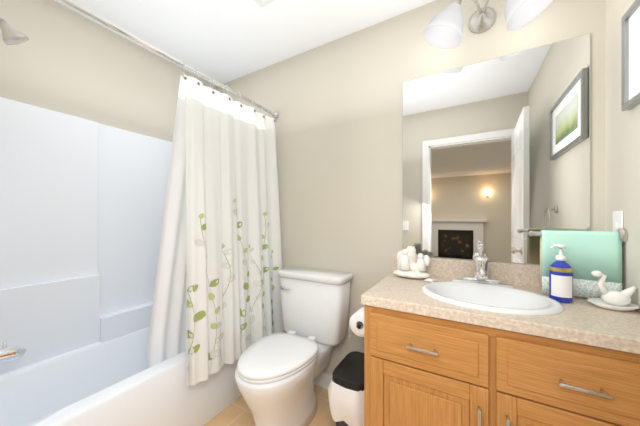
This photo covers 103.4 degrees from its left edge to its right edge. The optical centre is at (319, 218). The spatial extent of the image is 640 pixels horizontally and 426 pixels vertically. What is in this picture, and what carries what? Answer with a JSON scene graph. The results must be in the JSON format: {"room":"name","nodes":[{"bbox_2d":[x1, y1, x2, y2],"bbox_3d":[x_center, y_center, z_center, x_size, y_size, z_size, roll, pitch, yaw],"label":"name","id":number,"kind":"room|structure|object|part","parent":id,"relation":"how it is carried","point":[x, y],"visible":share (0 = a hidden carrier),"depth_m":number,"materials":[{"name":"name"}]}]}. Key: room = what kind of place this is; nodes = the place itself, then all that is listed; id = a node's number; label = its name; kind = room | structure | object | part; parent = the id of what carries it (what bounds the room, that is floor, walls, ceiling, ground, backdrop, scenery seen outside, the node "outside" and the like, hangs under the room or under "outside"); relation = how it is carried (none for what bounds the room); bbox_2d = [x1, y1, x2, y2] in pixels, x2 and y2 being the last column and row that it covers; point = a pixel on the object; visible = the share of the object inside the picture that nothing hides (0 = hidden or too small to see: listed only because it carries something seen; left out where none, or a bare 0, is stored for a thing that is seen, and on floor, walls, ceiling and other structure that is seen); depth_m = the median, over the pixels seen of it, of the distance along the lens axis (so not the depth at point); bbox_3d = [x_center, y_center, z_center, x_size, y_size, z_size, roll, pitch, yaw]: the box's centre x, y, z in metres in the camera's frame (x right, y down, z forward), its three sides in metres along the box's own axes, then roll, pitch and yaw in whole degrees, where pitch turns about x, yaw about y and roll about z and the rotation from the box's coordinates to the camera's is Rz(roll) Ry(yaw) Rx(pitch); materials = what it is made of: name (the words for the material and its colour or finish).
{"room":"bathroom","nodes":[
{"label":"bathroom","id":0,"kind":"room"},
{"bbox_2d":[0,0,216,141],"bbox_3d":[-1.429,-0.020,1.708,0.120,2.440,1.620,0,0,30],"label":"wall","id":1,"kind":"structure","parent":0,"point":[64,59],"depth_m":1.55,"materials":[{"name":"beige paint"}]},
{"bbox_2d":[54,0,434,85],"bbox_3d":[-0.264,-1.270,1.047,2.800,0.060,1.840,0,0,30],"label":"ceiling","id":2,"kind":"structure","parent":0,"point":[223,41],"depth_m":1.62,"materials":[{"name":"white paint"}]},
{"bbox_2d":[254,0,274,7],"bbox_3d":[-0.286,-1.230,1.268,0.300,0.018,0.300,0,0,30],"label":"fan","id":3,"kind":"object","parent":2,"relation":"attached to","point":[261,3],"visible":0.95,"depth_m":1.43,"materials":[{"name":"white plastic"}]},
{"bbox_2d":[204,384,335,425],"bbox_3d":[-0.264,1.230,1.047,2.800,0.060,1.840,0,0,30],"label":"floor","id":4,"kind":"structure","parent":0,"point":[237,412],"depth_m":1.54,"materials":[{"name":"tile"}]},
{"bbox_2d":[0,97,241,425],"bbox_3d":[-1.035,0.300,1.550,0.718,1.800,1.496,0,0,30],"label":"bathtub","id":5,"kind":"object","parent":4,"relation":"on","point":[82,203],"visible":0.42,"depth_m":1.43,"materials":[{"name":"white plastic"}]},
{"bbox_2d":[235,266,352,425],"bbox_3d":[-0.170,0.782,1.489,0.510,0.838,0.733,0,0,30],"label":"toilet","id":6,"kind":"object","parent":4,"relation":"on","point":[277,374],"visible":1,"depth_m":1.47,"materials":[{"name":"white ceramic"}]},
{"bbox_2d":[314,372,332,388],"bbox_3d":[0.051,1.150,1.781,0.926,0.100,0.014,0,0,30],"label":"baseboard","id":7,"kind":"structure","parent":4,"relation":"on","point":[322,379],"depth_m":1.78,"materials":[{"name":"white"}]},
{"bbox_2d":[328,351,363,425],"bbox_3d":[0.214,1.026,1.467,0.270,0.345,0.375,0,0,30],"label":"trash can","id":8,"kind":"object","parent":4,"relation":"on","point":[346,393],"visible":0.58,"depth_m":1.34,"materials":[{"name":"white plastic"}]},
{"bbox_2d":[349,243,639,425],"bbox_3d":[0.639,0.662,1.109,1.054,1.075,0.586,0,0,30],"label":"bathroom vanity","id":9,"kind":"object","parent":4,"relation":"on","point":[480,340],"visible":0.98,"depth_m":0.89,"materials":[{"name":"brown wood"}]},
{"bbox_2d":[393,246,439,281],"bbox_3d":[0.521,0.241,1.381,0.252,0.174,0.136,0,0,30],"label":"decor","id":10,"kind":"object","parent":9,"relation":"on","point":[411,263],"visible":1,"depth_m":1.38,"materials":[{"name":"white ceramic"}]},
{"bbox_2d":[549,244,572,302],"bbox_3d":[0.958,0.217,1.007,0.076,0.224,0.075,0,0,30],"label":"soap bottle","id":11,"kind":"object","parent":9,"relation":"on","point":[560,280],"visible":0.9,"depth_m":0.99,"materials":[{"name":"blue plastic"}]},
{"bbox_2d":[587,271,639,310],"bbox_3d":[1.065,0.263,0.921,0.134,0.133,0.104,0,0,30],"label":"duck figurine","id":12,"kind":"object","parent":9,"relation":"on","point":[616,300],"visible":0.98,"depth_m":0.91,"materials":[{"name":"white ceramic"}]},
{"bbox_2d":[217,0,605,374],"bbox_3d":[0.165,-0.020,1.789,2.800,2.440,0.126,0,0,30],"label":"wall","id":13,"kind":"structure","parent":0,"point":[336,105],"depth_m":1.43,"materials":[{"name":"beige paint"}]},
{"bbox_2d":[423,0,552,48],"bbox_3d":[0.790,-1.016,1.223,0.543,0.260,0.239,0,0,30],"label":"sconce","id":14,"kind":"object","parent":13,"relation":"attached to","point":[443,29],"visible":1,"depth_m":1.23,"materials":[{"name":"white glass"}]},
{"bbox_3d":[0.849,-0.298,1.324,0.810,1.043,0.005,0,0,30],"label":"mirror","id":15,"kind":"part","parent":13,"relation":"part of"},
{"bbox_2d":[606,0,639,312],"bbox_3d":[0.867,-0.020,0.325,0.120,2.440,1.720,0,0,30],"label":"wall","id":16,"kind":"structure","parent":0,"point":[623,161],"depth_m":0.99,"materials":[{"name":"beige paint"}]},
{"bbox_2d":[528,228,627,297],"bbox_3d":[1.048,0.178,1.046,0.292,0.280,0.061,0,0,30],"label":"towel","id":17,"kind":"object","parent":16,"relation":"attached to","point":[586,253],"visible":0.88,"depth_m":1.01,"materials":[{"name":"teal fabric"}]},
{"bbox_2d":[613,211,622,230],"bbox_3d":[1.185,0.030,1.008,0.010,0.116,0.072,0,0,30],"label":"light switch","id":18,"kind":"object","parent":16,"relation":"attached to","point":[617,220],"visible":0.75,"depth_m":1.00,"materials":[{"name":"white plastic"}]},
{"bbox_2d":[621,0,639,110],"bbox_3d":[0.997,-0.575,0.695,0.022,0.350,0.570,0,0,30],"label":"framed picture","id":19,"kind":"object","parent":16,"relation":"attached to","point":[630,59],"visible":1,"depth_m":0.91,"materials":[{"name":"silver metal"}]},
{"bbox_3d":[-1.448,-0.020,0.796,0.760,2.440,0.220,0,0,30],"label":"wall","id":20,"kind":"structure","parent":0,"visible":0},
{"bbox_2d":[0,17,28,362],"bbox_3d":[-1.343,-0.145,1.018,0.170,1.509,0.227,0,0,30],"label":"fittings","id":21,"kind":"object","parent":20,"relation":"attached to","point":[11,36],"visible":1,"depth_m":1.06,"materials":[{"name":"silver metal"}]},
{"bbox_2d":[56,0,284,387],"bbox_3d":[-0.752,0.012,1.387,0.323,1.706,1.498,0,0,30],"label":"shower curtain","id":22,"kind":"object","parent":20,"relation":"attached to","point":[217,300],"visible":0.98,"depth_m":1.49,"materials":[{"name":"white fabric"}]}
]}

